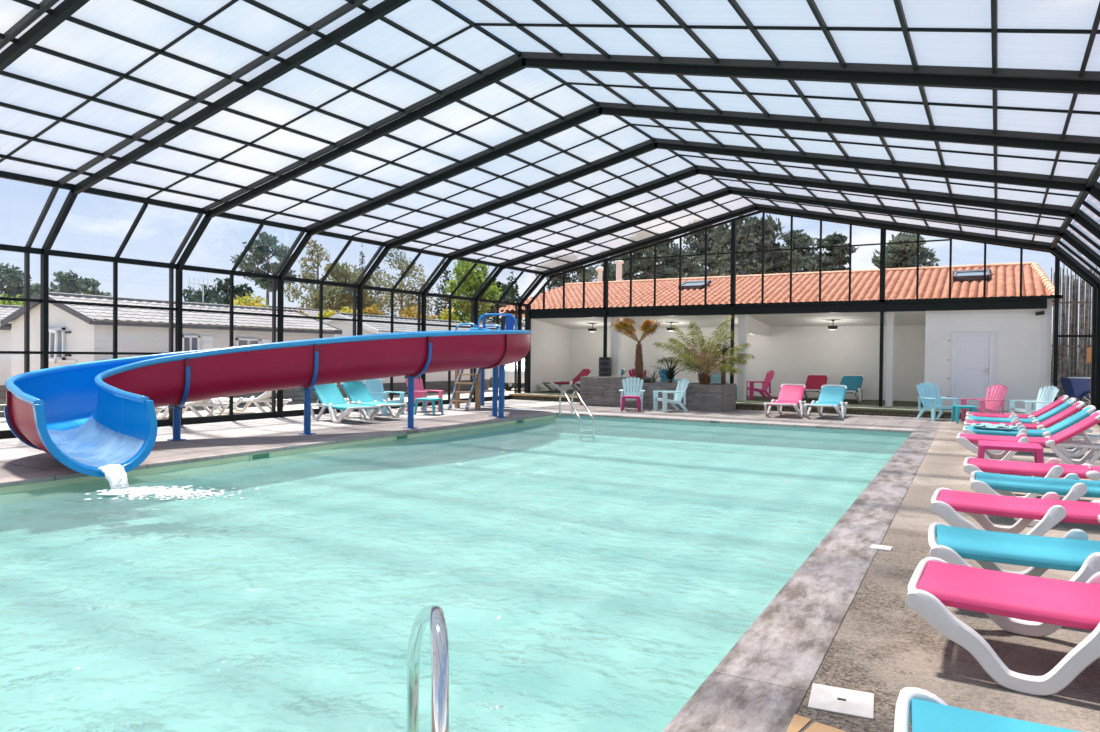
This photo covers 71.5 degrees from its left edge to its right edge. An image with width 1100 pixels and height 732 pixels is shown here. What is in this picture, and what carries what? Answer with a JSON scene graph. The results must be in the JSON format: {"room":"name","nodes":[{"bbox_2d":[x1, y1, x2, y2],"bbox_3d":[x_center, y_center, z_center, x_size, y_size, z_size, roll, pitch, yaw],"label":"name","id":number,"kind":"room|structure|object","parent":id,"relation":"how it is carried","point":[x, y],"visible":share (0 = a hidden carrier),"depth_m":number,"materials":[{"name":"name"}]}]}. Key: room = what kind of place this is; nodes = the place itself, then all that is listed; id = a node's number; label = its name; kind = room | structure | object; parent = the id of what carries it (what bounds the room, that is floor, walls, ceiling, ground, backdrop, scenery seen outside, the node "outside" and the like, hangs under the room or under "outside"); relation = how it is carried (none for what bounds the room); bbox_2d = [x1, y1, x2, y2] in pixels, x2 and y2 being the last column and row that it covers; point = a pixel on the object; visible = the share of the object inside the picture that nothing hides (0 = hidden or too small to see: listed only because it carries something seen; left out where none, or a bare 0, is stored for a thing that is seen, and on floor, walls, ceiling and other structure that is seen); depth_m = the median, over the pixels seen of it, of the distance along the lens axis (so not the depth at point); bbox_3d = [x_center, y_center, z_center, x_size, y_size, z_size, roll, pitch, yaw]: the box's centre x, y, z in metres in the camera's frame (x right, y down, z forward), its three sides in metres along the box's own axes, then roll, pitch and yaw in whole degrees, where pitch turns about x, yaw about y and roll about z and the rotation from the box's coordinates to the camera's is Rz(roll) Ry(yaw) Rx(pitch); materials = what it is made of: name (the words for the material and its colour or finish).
{"room":"indoor swimming pool","nodes":[
{"label":"indoor swimming pool","id":0,"kind":"room"},
{"bbox_2d":[0,187,544,438],"bbox_3d":[-8.773,-0.986,13.959,1.202,4.537,32.544,1,1,31],"label":"wall","id":1,"kind":"structure","parent":0,"point":[45,251],"depth_m":17.17,"materials":[{"name":"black metal"}]},
{"bbox_2d":[0,399,943,476],"bbox_3d":[-1.000,1.347,14.865,14.490,0.001,23.383,1,1,30],"label":"floor","id":2,"kind":"structure","parent":0,"point":[16,457],"depth_m":17.02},
{"bbox_2d":[4,313,531,476],"bbox_3d":[-4.002,-0.092,16.388,3.629,2.826,14.878,1,1,26],"label":"water slide","id":3,"kind":"object","parent":2,"relation":"on","point":[122,395],"visible":1,"depth_m":13.44,"materials":[{"name":"blue"}]},
{"bbox_2d":[54,413,143,466],"bbox_3d":[-6.607,0.929,10.510,2.913,0.618,1.088,1,1,44],"label":"water","id":4,"kind":"object","parent":3,"relation":"in","point":[106,448],"visible":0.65,"depth_m":10.40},
{"bbox_2d":[311,383,381,422],"bbox_3d":[-4.837,0.818,17.714,1.986,0.909,0.943,1,1,41],"label":"sun lounger","id":5,"kind":"object","parent":2,"relation":"on","point":[329,395],"visible":0.81,"depth_m":17.82,"materials":[{"name":"white plastic"}]},
{"bbox_2d":[340,380,407,419],"bbox_3d":[-4.410,0.810,18.654,1.986,0.909,0.943,1,1,42],"label":"sun lounger","id":6,"kind":"object","parent":2,"relation":"on","point":[356,391],"visible":0.75,"depth_m":18.81,"materials":[{"name":"white plastic"}]},
{"bbox_2d":[364,379,405,414],"bbox_3d":[-4.343,0.786,19.938,0.881,0.973,0.760,1,1,32],"label":"armchair","id":7,"kind":"object","parent":2,"relation":"on","point":[376,390],"visible":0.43,"depth_m":19.98,"materials":[{"name":"teal plastic"}]},
{"bbox_2d":[405,378,443,412],"bbox_3d":[-3.485,0.780,21.005,0.881,0.973,0.760,1,1,36],"label":"armchair","id":8,"kind":"object","parent":2,"relation":"on","point":[419,392],"visible":0.54,"depth_m":21.05,"materials":[{"name":"pink plastic"}]},
{"bbox_2d":[414,398,442,414],"bbox_3d":[-3.152,1.052,19.878,0.574,0.422,0.574,1,1,16],"label":"side table","id":9,"kind":"object","parent":2,"relation":"on","point":[424,400],"visible":0.99,"depth_m":19.69,"materials":[{"name":"teal plastic"}]},
{"bbox_2d":[0,411,914,487],"bbox_3d":[-0.091,1.426,11.286,10.181,0.054,18.124,1,1,30],"label":"pool edge","id":10,"kind":"structure","parent":2,"relation":"on","point":[6,481],"depth_m":14.14,"materials":[{"name":"stone"}]},
{"bbox_2d":[619,377,644,409],"bbox_3d":[2.431,0.818,22.582,0.760,0.973,0.881,1,1,8],"label":"armchair","id":11,"kind":"object","parent":2,"relation":"on","point":[633,384],"visible":0.78,"depth_m":22.84,"materials":[{"name":"teal plastic"}]},
{"bbox_2d":[580,376,735,411],"bbox_3d":[3.276,0.825,23.632,4.650,0.900,1.280,1,1,30],"label":"stone planter","id":12,"kind":"object","parent":2,"relation":"on","point":[594,390],"visible":0.87,"depth_m":22.98,"materials":[{"name":"grey stone"}]},
{"bbox_2d":[610,317,660,378],"bbox_3d":[2.655,-0.572,23.942,1.887,1.996,1.361,0,1,-12],"label":"fan palm","id":13,"kind":"object","parent":12,"relation":"in","point":[648,326],"visible":1,"depth_m":23.80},
{"bbox_2d":[653,356,681,382],"bbox_3d":[3.718,0.123,23.270,1.229,0.897,1.110,1,1,0],"label":"agave","id":14,"kind":"object","parent":12,"relation":"in","point":[670,375],"visible":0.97,"depth_m":23.26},
{"bbox_2d":[653,315,755,383],"bbox_3d":[4.566,-0.453,22.762,3.248,2.080,3.174,1,1,30],"label":"palm","id":15,"kind":"object","parent":12,"relation":"on","point":[703,363],"visible":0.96,"depth_m":22.44,"materials":[{"name":"plant"}]},
{"bbox_2d":[653,378,688,411],"bbox_3d":[3.499,0.836,21.943,0.881,0.973,0.760,0,1,-18],"label":"armchair","id":16,"kind":"object","parent":2,"relation":"on","point":[680,393],"visible":0.98,"depth_m":21.93,"materials":[{"name":"teal plastic"}]},
{"bbox_2d":[764,384,805,417],"bbox_3d":[6.435,0.926,20.704,0.943,0.836,1.986,1,1,28],"label":"sun lounger","id":17,"kind":"object","parent":2,"relation":"on","point":[791,395],"visible":0.98,"depth_m":21.03,"materials":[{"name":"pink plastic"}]},
{"bbox_2d":[804,385,847,418],"bbox_3d":[7.398,0.941,20.314,0.943,0.836,1.986,1,1,31],"label":"sun lounger","id":18,"kind":"object","parent":2,"relation":"on","point":[833,396],"visible":1,"depth_m":20.64,"materials":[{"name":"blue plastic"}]},
{"bbox_2d":[916,382,959,420],"bbox_3d":[10.017,0.928,19.810,0.760,0.973,0.881,0,1,-6],"label":"armchair","id":19,"kind":"object","parent":2,"relation":"on","point":[928,398],"visible":0.97,"depth_m":20.03,"materials":[{"name":"teal plastic"}]},
{"bbox_2d":[0,0,1099,276],"bbox_3d":[-1.618,-3.863,9.746,15.966,1.958,32.531,1,1,30],"label":"ceiling","id":20,"kind":"structure","parent":0,"point":[1073,82],"depth_m":12.85,"materials":[{"name":"glass"}]},
{"bbox_2d":[530,319,569,391],"bbox_3d":[-0.064,-0.437,29.706,0.150,3.200,3.200,1,1,30],"label":"wall","id":21,"kind":"structure","parent":0,"point":[550,343],"depth_m":29.59,"materials":[{"name":"paint"}]},
{"bbox_2d":[534,311,925,328],"bbox_3d":[5.746,-1.641,26.281,13.300,0.490,3.220,1,1,30],"label":"ceiling","id":22,"kind":"structure","parent":0,"point":[911,317],"depth_m":25.42,"materials":[{"name":"white"}]},
{"bbox_2d":[570,325,924,401],"bbox_3d":[7.827,-0.375,27.053,16.450,3.300,0.200,1,1,30],"label":"wall","id":23,"kind":"structure","parent":0,"point":[793,353],"depth_m":26.47,"materials":[{"name":"paint"}]},
{"bbox_2d":[509,392,1024,413],"bbox_3d":[6.680,1.200,25.042,16.250,0.200,4.450,1,1,30],"label":"floor","id":24,"kind":"structure","parent":0,"point":[850,406],"depth_m":21.96,"materials":[{"name":"concrete"}]},
{"bbox_2d":[611,317,621,376],"bbox_3d":[2.304,-0.349,26.696,0.300,2.770,0.240,1,1,30],"label":"column","id":25,"kind":"structure","parent":24,"relation":"on","point":[615,336],"depth_m":26.59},
{"bbox_2d":[539,389,922,406],"bbox_3d":[5.780,1.066,26.489,13.230,0.012,2.840,1,1,30],"label":"carpet","id":26,"kind":"object","parent":24,"relation":"on","point":[570,391],"visible":0.29,"depth_m":24.49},
{"bbox_2d":[542,368,591,391],"bbox_3d":[0.740,0.524,29.008,1.986,0.909,0.943,0,1,-26],"label":"sun lounger","id":27,"kind":"object","parent":26,"relation":"on","point":[585,371],"visible":0.76,"depth_m":29.02,"materials":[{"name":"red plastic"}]},
{"bbox_2d":[746,370,773,398],"bbox_3d":[6.933,0.624,25.307,0.881,0.973,0.760,1,1,-5],"label":"armchair","id":28,"kind":"object","parent":26,"relation":"on","point":[766,383],"visible":0.94,"depth_m":25.05,"materials":[{"name":"pink plastic"}]},
{"bbox_2d":[804,374,827,398],"bbox_3d":[8.546,0.692,24.797,0.943,0.836,1.986,1,1,29],"label":"sun lounger","id":29,"kind":"object","parent":26,"relation":"on","point":[814,382],"visible":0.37,"depth_m":25.25,"materials":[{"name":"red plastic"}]},
{"bbox_2d":[840,375,863,402],"bbox_3d":[9.459,0.708,24.262,0.943,0.836,1.986,1,1,32],"label":"sun lounger","id":30,"kind":"object","parent":26,"relation":"on","point":[853,383],"visible":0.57,"depth_m":24.66,"materials":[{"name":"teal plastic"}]},
{"bbox_2d":[511,395,966,418],"bbox_3d":[5.537,1.224,23.120,16.220,0.160,0.018,1,1,30],"label":"riser","id":31,"kind":"structure","parent":24,"relation":"attached to","point":[946,415],"depth_m":21.68,"materials":[{"name":"stone"}]},
{"bbox_2d":[737,315,769,400],"bbox_3d":[6.880,-0.291,25.685,0.240,2.770,3.120,1,1,30],"label":"column","id":32,"kind":"structure","parent":24,"relation":"on","point":[747,324],"depth_m":24.38,"materials":[{"name":"paint"}]},
{"bbox_2d":[885,312,893,405],"bbox_3d":[9.896,-0.217,22.249,0.180,2.770,0.240,1,1,30],"label":"column","id":33,"kind":"structure","parent":24,"relation":"on","point":[889,315],"depth_m":22.15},
{"bbox_2d":[496,262,1061,317],"bbox_3d":[7.807,-2.618,28.188,18.100,1.555,8.432,1,1,30],"label":"roof","id":34,"kind":"structure","parent":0,"point":[900,283],"depth_m":25.42,"materials":[{"name":"tile"}]},
{"bbox_2d":[678,280,711,289],"bbox_3d":[5.308,-2.980,28.066,1.040,0.401,0.809,1,1,30],"label":"skylight","id":35,"kind":"object","parent":34,"relation":"attached to","point":[697,284],"visible":0.88,"depth_m":27.91,"materials":[{"name":"grey"}]},
{"bbox_2d":[953,269,990,280],"bbox_3d":[12.910,-2.782,23.381,1.040,0.401,0.809,1,1,30],"label":"skylight","id":36,"kind":"object","parent":34,"relation":"attached to","point":[958,275],"visible":1,"depth_m":23.23,"materials":[{"name":"grey"}]},
{"bbox_2d":[953,269,990,274],"bbox_3d":[13.085,-2.915,23.674,1.040,0.120,0.100,1,18,30],"label":"hood","id":37,"kind":"object","parent":36,"relation":"attached to","point":[980,270],"depth_m":23.60,"materials":[{"name":"grey"}]},
{"bbox_2d":[524,211,1096,416],"bbox_3d":[6.618,-1.783,23.874,17.294,6.174,0.330,1,1,30],"label":"wall","id":38,"kind":"structure","parent":0,"point":[881,305],"depth_m":23.11,"materials":[{"name":"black metal"}]},
{"bbox_2d":[599,357,610,375],"bbox_3d":[1.907,0.029,26.526,0.444,0.670,0.444,1,1,30],"label":"padding","id":39,"kind":"object","parent":38,"relation":"attached to","point":[604,362],"visible":0.88,"depth_m":26.34,"materials":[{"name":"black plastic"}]},
{"bbox_2d":[797,418,1099,731],"bbox_3d":[-1.591,1.390,11.136,21.959,0.001,30.416,1,1,30],"label":"floor","id":40,"kind":"structure","parent":0,"point":[881,646],"depth_m":4.14,"materials":[{"name":"concrete"}]},
{"bbox_2d":[0,415,910,731],"bbox_3d":[-0.089,1.673,11.264,9.291,0.500,17.263,1,1,30],"label":"swimming pool","id":41,"kind":"object","parent":40,"relation":"in","point":[586,584],"visible":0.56,"depth_m":7.22,"materials":[{"name":"liquid"}]},
{"bbox_2d":[249,452,271,461],"bbox_3d":[-4.635,1.441,12.206,0.042,0.150,0.420,1,1,29],"label":"skimmer","id":42,"kind":"object","parent":41,"relation":"attached to","point":[268,456],"visible":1,"depth_m":12.21,"materials":[{"name":"green plastic"}]},
{"bbox_2d":[406,605,448,731],"bbox_3d":[-0.360,1.329,2.251,0.109,1.377,1.038,0,1,-12],"label":"pool handrail","id":43,"kind":"object","parent":41,"relation":"on","point":[433,614],"visible":1,"depth_m":1.93,"materials":[{"name":"silver metal"}]},
{"bbox_2d":[559,391,594,439],"bbox_3d":[0.674,1.231,19.474,0.419,1.146,1.736,0,1,-18],"label":"pool ladder","id":44,"kind":"object","parent":41,"relation":"attached to","point":[564,392],"visible":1,"depth_m":19.14,"materials":[{"name":"silver metal"}]},
{"bbox_3d":[-0.088,1.532,11.262,9.291,0.042,17.263,1,1,30],"label":"pool water","id":45,"kind":"object","parent":41,"relation":"in","visible":0},
{"bbox_2d":[98,464,128,489],"bbox_3d":[-5.312,1.378,9.342,0.379,0.309,0.277,1,1,41],"label":"water","id":46,"kind":"object","parent":45,"relation":"on","point":[115,474],"visible":0.95,"depth_m":9.29,"materials":[{"name":"white liquid"}]},
{"bbox_2d":[84,485,259,501],"bbox_3d":[-4.449,1.499,9.060,1.962,0.042,0.989,1,1,0],"label":"foam","id":47,"kind":"object","parent":45,"relation":"on","point":[158,491],"visible":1,"depth_m":9.03,"materials":[{"name":"white"}]},
{"bbox_2d":[786,714,810,731],"bbox_3d":[0.933,1.514,3.220,0.224,0.007,0.320,1,1,40],"label":"slab","id":48,"kind":"object","parent":40,"relation":"on","point":[798,722],"visible":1,"depth_m":3.23,"materials":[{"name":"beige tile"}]},
{"bbox_2d":[662,429,937,731],"bbox_3d":[4.082,1.496,9.229,0.450,0.068,17.466,1,1,29],"label":"pool coping","id":49,"kind":"object","parent":40,"relation":"on","point":[765,678],"visible":0.8,"depth_m":4.38,"materials":[{"name":"stone"}]},
{"bbox_2d":[804,722,846,731],"bbox_3d":[1.110,1.518,3.058,0.224,0.007,0.320,1,1,40],"label":"slab","id":50,"kind":"object","parent":40,"relation":"on","point":[815,727],"visible":1,"depth_m":3.19,"materials":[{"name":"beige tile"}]},
{"bbox_2d":[808,683,873,719],"bbox_3d":[1.320,1.514,3.456,0.270,0.020,0.270,1,1,23],"label":"lid","id":51,"kind":"object","parent":40,"relation":"on","point":[844,701],"visible":1,"depth_m":3.44,"materials":[{"name":"plastic"}]},
{"bbox_2d":[951,405,977,422],"bbox_3d":[10.244,1.196,18.868,0.484,0.422,0.484,1,1,13],"label":"side table","id":52,"kind":"object","parent":40,"relation":"on","point":[954,407],"visible":0.8,"depth_m":18.69,"materials":[{"name":"teal plastic"}]},
{"bbox_2d":[960,384,1007,420],"bbox_3d":[10.963,0.945,19.248,0.881,0.973,0.760,0,1,-14],"label":"armchair","id":53,"kind":"object","parent":40,"relation":"on","point":[992,402],"visible":0.84,"depth_m":19.26,"materials":[{"name":"pink plastic"}]},
{"bbox_2d":[894,687,1080,731],"bbox_3d":[1.989,1.325,1.969,2.017,0.438,0.947,1,1,25],"label":"sun lounger","id":54,"kind":"object","parent":40,"relation":"on","point":[926,711],"visible":1,"depth_m":2.50,"materials":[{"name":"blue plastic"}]},
{"bbox_2d":[905,557,1099,695],"bbox_3d":[2.863,1.311,3.698,2.017,0.438,0.947,1,1,32],"label":"sun lounger","id":55,"kind":"object","parent":40,"relation":"on","point":[1048,605],"visible":1,"depth_m":3.79,"materials":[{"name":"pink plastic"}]},
{"bbox_2d":[977,440,1043,477],"bbox_3d":[6.267,1.272,10.419,0.764,0.413,0.764,1,1,29],"label":"side table","id":56,"kind":"object","parent":40,"relation":"on","point":[1037,449],"visible":0.74,"depth_m":10.24,"materials":[{"name":"pink plastic"}]},
{"bbox_2d":[928,522,1099,620],"bbox_3d":[3.461,1.304,4.724,2.017,0.438,0.947,1,1,26],"label":"sun lounger","id":57,"kind":"object","parent":40,"relation":"on","point":[1073,551],"visible":0.7,"depth_m":4.82,"materials":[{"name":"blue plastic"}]},
{"bbox_2d":[930,488,1099,535],"bbox_3d":[4.211,1.292,6.167,2.017,0.438,0.947,1,1,30],"label":"sun lounger","id":58,"kind":"object","parent":40,"relation":"on","point":[945,502],"visible":0.86,"depth_m":6.25,"materials":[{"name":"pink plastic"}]},
{"bbox_2d":[966,395,1068,420],"bbox_3d":[10.110,1.017,16.476,1.986,0.836,0.943,1,1,29],"label":"sun lounger","id":59,"kind":"object","parent":40,"relation":"on","point":[1064,398],"visible":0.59,"depth_m":16.30,"materials":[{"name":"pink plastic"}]},
{"bbox_2d":[965,398,1075,435],"bbox_3d":[9.444,1.026,15.279,1.986,0.836,0.943,1,1,30],"label":"sun lounger","id":60,"kind":"object","parent":40,"relation":"on","point":[1071,401],"visible":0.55,"depth_m":15.12,"materials":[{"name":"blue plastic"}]},
{"bbox_2d":[956,410,1099,464],"bbox_3d":[7.237,1.054,11.473,1.986,0.836,0.943,1,1,30],"label":"sun lounger","id":61,"kind":"object","parent":40,"relation":"on","point":[969,441],"visible":0.9,"depth_m":11.30,"materials":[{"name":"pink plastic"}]},
{"bbox_2d":[964,401,1092,448],"bbox_3d":[8.763,1.035,14.078,1.986,0.836,0.943,1,1,29],"label":"sun lounger","id":62,"kind":"object","parent":40,"relation":"on","point":[1079,405],"visible":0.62,"depth_m":13.77,"materials":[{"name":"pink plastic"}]},
{"bbox_2d":[963,457,1099,497],"bbox_3d":[5.709,1.277,8.427,2.017,0.438,0.947,1,1,30],"label":"sun lounger","id":63,"kind":"object","parent":40,"relation":"on","point":[1051,468],"visible":0.74,"depth_m":8.48,"materials":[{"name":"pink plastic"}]},
{"bbox_2d":[963,405,1099,457],"bbox_3d":[8.051,1.045,12.803,1.986,0.836,0.943,1,1,30],"label":"sun lounger","id":64,"kind":"object","parent":40,"relation":"on","point":[1087,411],"visible":0.68,"depth_m":12.58,"materials":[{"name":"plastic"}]},
{"bbox_2d":[971,423,1016,428],"bbox_3d":[7.582,1.019,13.054,0.677,0.060,0.552,1,1,30],"label":"towel","id":65,"kind":"object","parent":64,"relation":"on","point":[987,425],"visible":1,"depth_m":12.93,"materials":[{"name":"blue fabric"}]},
{"bbox_2d":[1008,385,1058,413],"bbox_3d":[11.861,0.960,18.712,0.881,0.973,0.760,1,1,-4],"label":"armchair","id":66,"kind":"object","parent":40,"relation":"on","point":[1044,398],"visible":0.66,"depth_m":18.73,"materials":[{"name":"teal plastic"}]},
{"bbox_2d":[970,471,1099,526],"bbox_3d":[5.148,1.287,7.272,2.017,0.438,0.947,1,1,30],"label":"sun lounger","id":67,"kind":"object","parent":40,"relation":"on","point":[1070,486],"visible":0.77,"depth_m":7.36,"materials":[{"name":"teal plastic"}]},
{"bbox_2d":[925,299,1051,410],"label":"wall","id":68,"kind":"structure","parent":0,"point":[1025,338],"depth_m":20.61,"materials":[{"name":"paint"}]},
{"bbox_2d":[947,329,998,407],"bbox_3d":[11.644,0.096,21.035,1.208,2.210,0.171,1,1,30],"label":"door","id":69,"kind":"structure","parent":68,"relation":"attached to","point":[972,353],"depth_m":21.02,"materials":[{"name":"white plastic"}]},
{"bbox_2d":[1050,181,1099,425],"bbox_3d":[5.474,-0.738,5.612,1.197,4.537,32.544,1,1,30],"label":"wall","id":70,"kind":"structure","parent":0,"point":[1082,218],"depth_m":17.12,"materials":[{"name":"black metal"}]},
{"label":"outside","id":71,"kind":"structure","parent":0,"visible":0},
{"bbox_2d":[0,387,1073,429],"bbox_3d":[7.265,1.104,42.113,150.000,0.001,160.000,1,1,30],"label":"ground","id":72,"kind":"structure","parent":71,"point":[292,405],"depth_m":22.45,"materials":[{"name":"concrete"}]},
{"bbox_2d":[0,305,21,398],"bbox_3d":[-19.205,-0.517,25.273,4.720,3.140,8.200,1,1,30],"label":"home","id":73,"kind":"object","parent":72,"relation":"on","point":[5,310],"visible":0.07,"depth_m":24.29,"materials":[{"name":"white"}]},
{"bbox_2d":[0,262,39,305],"bbox_3d":[-27.309,-2.163,38.571,3.265,6.088,4.067,1,1,30],"label":"pine tree","id":74,"kind":"object","parent":72,"relation":"on","point":[12,278],"visible":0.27,"depth_m":38.28,"materials":[{"name":"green plant"}]},
{"bbox_2d":[31,269,111,298],"bbox_3d":[-21.656,-1.670,34.520,3.663,5.318,3.751,1,1,30],"label":"pine tree","id":75,"kind":"object","parent":72,"relation":"on","point":[68,283],"visible":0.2,"depth_m":34.29,"materials":[{"name":"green plant"}]},
{"bbox_2d":[0,292,341,406],"bbox_3d":[-11.456,-0.441,24.158,4.620,3.170,8.692,1,1,30],"label":"home","id":76,"kind":"object","parent":72,"relation":"on","point":[72,328],"visible":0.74,"depth_m":21.26,"materials":[{"name":"grey"}]},
{"bbox_2d":[202,336,212,349],"bbox_3d":[-10.025,-0.559,22.363,0.060,0.640,0.360,1,1,30],"label":"shutter","id":77,"kind":"object","parent":76,"relation":"hanging from","point":[207,341],"depth_m":22.35,"materials":[{"name":"white"}]},
{"bbox_2d":[0,380,365,417],"bbox_3d":[-9.878,0.758,21.150,0.120,0.900,14.500,1,1,30],"label":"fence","id":78,"kind":"object","parent":72,"relation":"on","point":[287,392],"visible":0.02,"depth_m":23.83,"materials":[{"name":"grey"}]},
{"bbox_2d":[156,398,228,418],"bbox_3d":[-8.761,0.837,18.423,1.986,0.836,0.943,1,1,2],"label":"sun lounger","id":79,"kind":"object","parent":72,"relation":"on","point":[204,403],"visible":0.34,"depth_m":18.11,"materials":[{"name":"white plastic"}]},
{"bbox_2d":[190,278,254,304],"bbox_3d":[-18.570,-2.127,43.945,4.306,6.047,3.942,1,1,30],"label":"broadleaf tree","id":80,"kind":"object","parent":72,"relation":"on","point":[212,296],"visible":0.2,"depth_m":43.18,"materials":[{"name":"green plant"}]},
{"bbox_2d":[229,292,268,307],"bbox_3d":[-12.533,-1.020,32.386,2.620,4.161,1.909,0,1,-11],"label":"shrub","id":81,"kind":"object","parent":72,"relation":"on","point":[250,302],"visible":0.07,"depth_m":31.91,"materials":[{"name":"yellow plant"}]},
{"bbox_2d":[208,390,291,413],"bbox_3d":[-7.886,0.824,20.113,1.986,0.836,0.943,1,1,2],"label":"sun lounger","id":82,"kind":"object","parent":72,"relation":"on","point":[264,397],"visible":0.62,"depth_m":19.81,"materials":[{"name":"white plastic"}]},
{"bbox_2d":[230,232,299,304],"bbox_3d":[-21.064,-4.635,56.749,4.604,10.680,3.805,1,1,-2],"label":"pine tree","id":83,"kind":"object","parent":72,"relation":"on","point":[262,251],"visible":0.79,"depth_m":56.41,"materials":[{"name":"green plant"}]},
{"bbox_2d":[239,303,338,316],"bbox_3d":[-12.787,-1.001,38.489,5.420,3.890,6.900,1,1,30],"label":"home","id":84,"kind":"object","parent":72,"relation":"on","point":[312,312],"visible":0.06,"depth_m":38.55,"materials":[{"name":"grey"}]},
{"bbox_2d":[284,238,339,308],"bbox_3d":[-16.421,-3.999,53.379,4.294,9.587,4.556,1,1,30],"label":"broadleaf tree","id":85,"kind":"object","parent":72,"relation":"on","point":[315,245],"visible":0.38,"depth_m":52.95,"materials":[{"name":"green plant"}]},
{"bbox_2d":[307,261,385,315],"bbox_3d":[-11.932,-2.559,44.811,4.927,7.019,5.711,1,1,2],"label":"broadleaf tree","id":86,"kind":"object","parent":72,"relation":"on","point":[345,274],"visible":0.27,"depth_m":43.76,"materials":[{"name":"green plant"}]},
{"bbox_2d":[370,249,436,318],"bbox_3d":[-11.606,-4.187,59.108,5.382,9.908,6.389,1,1,14],"label":"broadleaf tree","id":87,"kind":"object","parent":72,"relation":"on","point":[401,286],"visible":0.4,"depth_m":58.86,"materials":[{"name":"green plant"}]},
{"bbox_2d":[323,312,489,394],"bbox_3d":[-6.277,-0.515,32.998,4.220,3.190,7.800,1,1,30],"label":"home","id":88,"kind":"object","parent":72,"relation":"on","point":[436,380],"visible":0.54,"depth_m":31.11,"materials":[{"name":"grey"}]},
{"bbox_2d":[399,305,437,318],"bbox_3d":[-7.624,-1.277,44.142,1.889,4.466,2.584,1,1,30],"label":"shrub","id":89,"kind":"object","parent":72,"relation":"on","point":[407,312],"visible":0.09,"depth_m":43.68,"materials":[{"name":"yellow plant"}]},
{"bbox_2d":[431,262,458,319],"bbox_3d":[-10.094,-5.241,73.604,4.923,11.669,4.758,1,1,30],"label":"conifer tree","id":90,"kind":"object","parent":72,"relation":"on","point":[446,272],"visible":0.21,"depth_m":73.39,"materials":[{"name":"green plant"}]},
{"bbox_2d":[437,258,502,322],"bbox_3d":[-6.229,-3.672,56.999,4.828,9.038,5.403,1,1,12],"label":"broadleaf tree","id":91,"kind":"object","parent":72,"relation":"on","point":[471,284],"visible":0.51,"depth_m":56.14,"materials":[{"name":"green plant"}]},
{"bbox_2d":[469,321,524,386],"bbox_3d":[-2.824,-0.633,40.768,5.320,3.290,4.900,1,1,30],"label":"home","id":92,"kind":"object","parent":72,"relation":"on","point":[481,323],"visible":0.08,"depth_m":38.33,"materials":[{"name":"grey"}]},
{"bbox_2d":[479,279,518,322],"bbox_3d":[-4.954,-3.756,70.351,4.737,8.884,4.432,1,1,30],"label":"broadleaf tree","id":93,"kind":"object","parent":72,"relation":"on","point":[499,284],"visible":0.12,"depth_m":70.41,"materials":[{"name":"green plant"}]},
{"bbox_2d":[494,271,524,326],"bbox_3d":[-3.228,-3.675,65.434,4.822,8.884,4.835,1,1,30],"label":"conifer tree","id":94,"kind":"object","parent":72,"relation":"on","point":[512,292],"visible":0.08,"depth_m":65.26,"materials":[{"name":"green plant"}]},
{"bbox_2d":[505,358,524,389],"bbox_3d":[-0.672,0.375,35.863,1.780,1.455,4.100,1,1,25],"label":"parked car","id":95,"kind":"object","parent":72,"relation":"on","point":[509,368],"visible":0.09,"depth_m":34.25,"materials":[{"name":"white paint"}]},
{"bbox_2d":[535,254,597,293],"bbox_3d":[1.133,-3.755,57.387,5.441,9.338,5.521,1,1,30],"label":"pine tree","id":96,"kind":"object","parent":72,"relation":"on","point":[554,282],"visible":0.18,"depth_m":56.73,"materials":[{"name":"green plant"}]},
{"bbox_2d":[595,231,703,280],"bbox_3d":[6.311,-3.678,47.880,6.672,9.533,5.737,1,1,30],"label":"pine tree","id":97,"kind":"object","parent":72,"relation":"on","point":[646,266],"visible":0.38,"depth_m":46.36,"materials":[{"name":"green plant"}]},
{"bbox_2d":[660,219,737,277],"bbox_3d":[10.805,-4.854,55.773,5.748,11.768,6.410,0,1,-29],"label":"pine tree","id":98,"kind":"object","parent":72,"relation":"on","point":[698,245],"visible":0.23,"depth_m":55.09,"materials":[{"name":"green plant"}]},
{"bbox_2d":[696,214,804,276],"bbox_3d":[9.623,-3.104,37.251,5.264,8.728,5.552,1,1,8],"label":"pine tree","id":99,"kind":"object","parent":72,"relation":"on","point":[749,233],"visible":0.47,"depth_m":36.34,"materials":[{"name":"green plant"}]},
{"bbox_2d":[773,229,819,272],"bbox_3d":[16.111,-3.868,49.725,5.266,10.059,4.970,0,1,-36],"label":"pine tree","id":100,"kind":"object","parent":72,"relation":"on","point":[800,240],"visible":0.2,"depth_m":48.88,"materials":[{"name":"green plant"}]},
{"bbox_2d":[804,231,858,271],"bbox_3d":[15.174,-3.083,42.209,3.261,8.684,4.070,0,1,-10],"label":"pine tree","id":101,"kind":"object","parent":72,"relation":"on","point":[831,260],"visible":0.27,"depth_m":41.27,"materials":[{"name":"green plant"}]},
{"bbox_2d":[870,232,940,268],"bbox_3d":[15.500,-2.237,32.971,3.867,7.220,4.137,1,1,30],"label":"pine tree","id":102,"kind":"object","parent":72,"relation":"on","point":[904,255],"visible":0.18,"depth_m":32.23,"materials":[{"name":"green plant"}]},
{"bbox_2d":[1051,264,1098,413],"bbox_3d":[18.306,-0.827,22.136,6.792,4.596,0.140,1,1,14],"label":"fence","id":103,"kind":"object","parent":72,"relation":"on","point":[1072,362],"visible":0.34,"depth_m":22.78,"materials":[{"name":"grey wood"}]},
{"bbox_2d":[1060,377,1090,412],"bbox_3d":[14.828,0.876,21.006,1.332,1.156,0.702,1,1,10],"label":"cart","id":104,"kind":"object","parent":72,"relation":"on","point":[1076,387],"visible":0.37,"depth_m":20.81,"materials":[{"name":"blue paint"}]},
{"bbox_2d":[1060,377,1090,397],"bbox_3d":[14.790,0.594,21.010,1.157,0.546,0.546,1,1,10],"label":"tub","id":105,"kind":"object","parent":104,"relation":"in","point":[1076,387],"depth_m":20.81,"materials":[{"name":"blue paint"}]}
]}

